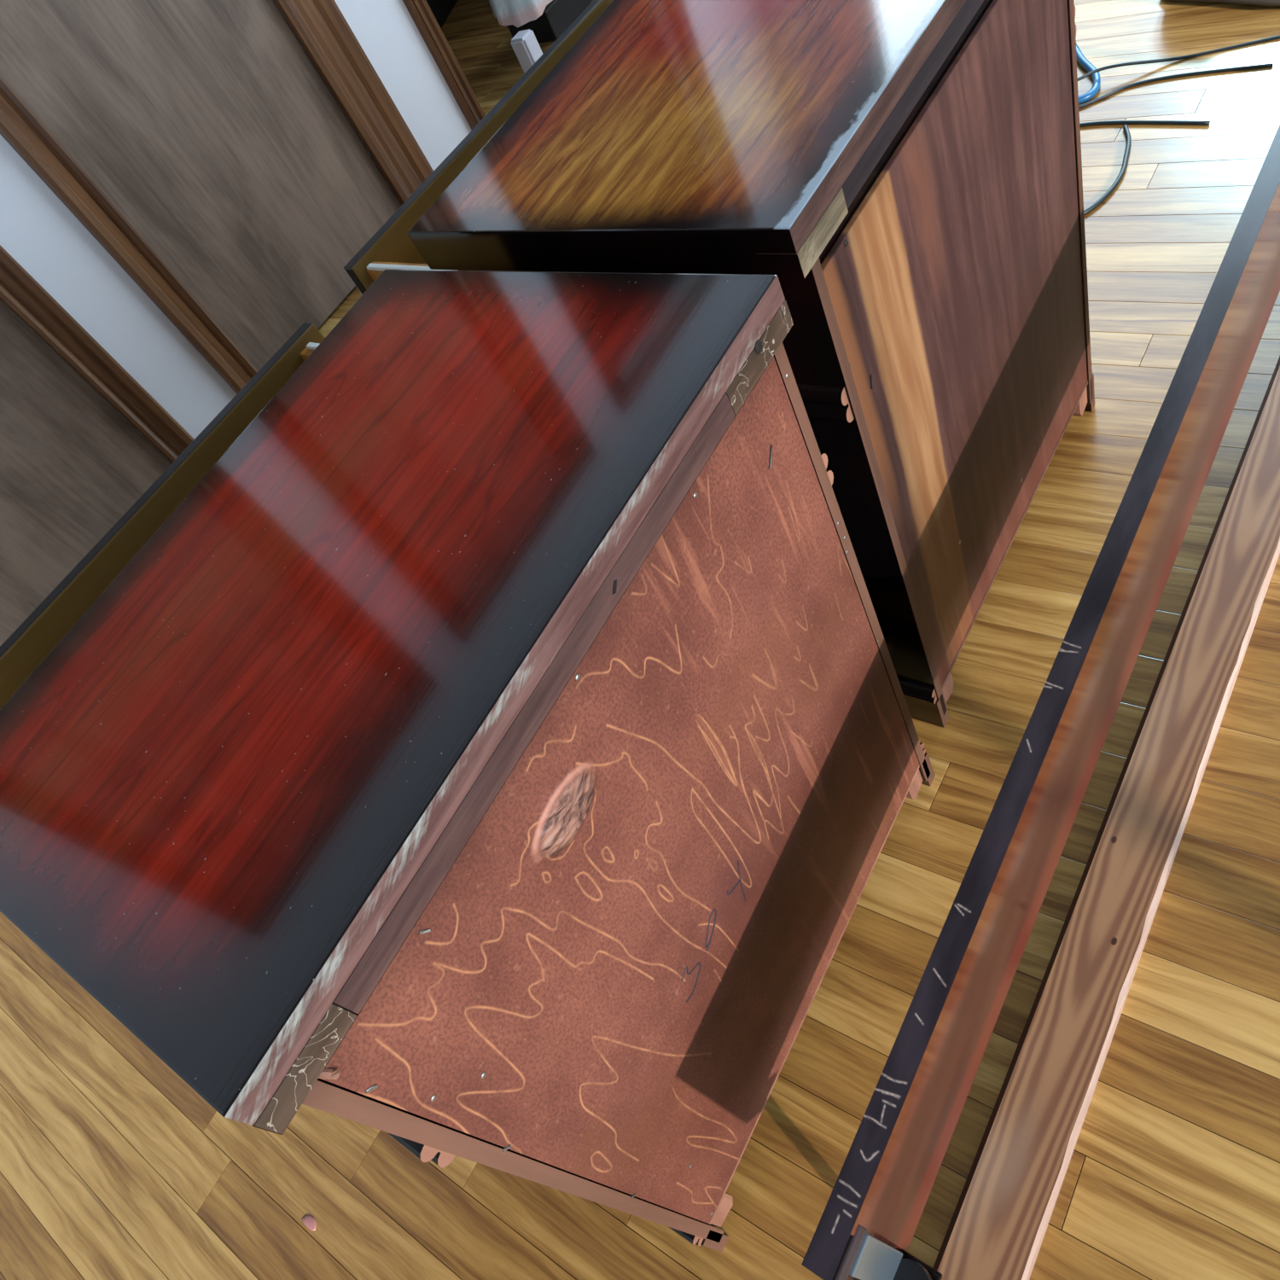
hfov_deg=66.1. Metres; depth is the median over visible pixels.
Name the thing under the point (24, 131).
trim
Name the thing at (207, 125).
door
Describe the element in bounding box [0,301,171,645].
door
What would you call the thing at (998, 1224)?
board
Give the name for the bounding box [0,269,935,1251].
cabinet
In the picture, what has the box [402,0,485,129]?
trim
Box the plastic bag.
[488,0,552,27]
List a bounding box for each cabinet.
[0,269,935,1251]
[343,0,1094,727]
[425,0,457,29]
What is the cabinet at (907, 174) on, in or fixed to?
on the floor
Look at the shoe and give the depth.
1.69 m
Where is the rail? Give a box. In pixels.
[801,124,1279,1279]
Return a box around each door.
[0,0,401,371]
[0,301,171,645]
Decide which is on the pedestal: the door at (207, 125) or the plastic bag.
the plastic bag
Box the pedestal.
[510,29,542,73]
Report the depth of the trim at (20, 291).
1.95 m
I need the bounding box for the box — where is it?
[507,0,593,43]
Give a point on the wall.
(37, 229)
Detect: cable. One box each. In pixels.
[1076,43,1100,104]
[1077,34,1279,81]
[1078,63,1273,109]
[1079,120,1210,127]
[1083,124,1131,215]
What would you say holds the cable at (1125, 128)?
on the floor
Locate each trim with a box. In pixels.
[0,75,257,393]
[0,244,194,463]
[273,0,433,204]
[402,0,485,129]
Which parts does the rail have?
hook plate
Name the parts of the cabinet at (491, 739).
drawer, drawer, moulding, panel, panel, moulding, moulding, panel, moulding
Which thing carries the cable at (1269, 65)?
on the floor
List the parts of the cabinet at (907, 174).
drawer, drawer, panel, moulding, moulding, panel, panel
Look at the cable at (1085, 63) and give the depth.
1.74 m
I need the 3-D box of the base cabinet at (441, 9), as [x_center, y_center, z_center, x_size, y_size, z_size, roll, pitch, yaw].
[-0.927,-2.406,3.297,0.440,0.605,0.550,-4,54,25]
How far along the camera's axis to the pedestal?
2.68 m
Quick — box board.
[932,355,1279,1279]
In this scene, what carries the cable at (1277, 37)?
on the floor
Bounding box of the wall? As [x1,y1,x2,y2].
[0,0,471,438]
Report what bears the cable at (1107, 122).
on the floor
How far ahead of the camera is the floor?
1.10 m
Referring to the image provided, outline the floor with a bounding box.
[0,0,1279,1279]
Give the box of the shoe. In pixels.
[1167,0,1279,6]
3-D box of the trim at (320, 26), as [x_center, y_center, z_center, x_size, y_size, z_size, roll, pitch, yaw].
[-0.971,-1.753,1.669,0.024,2.310,0.127,16,64,35]

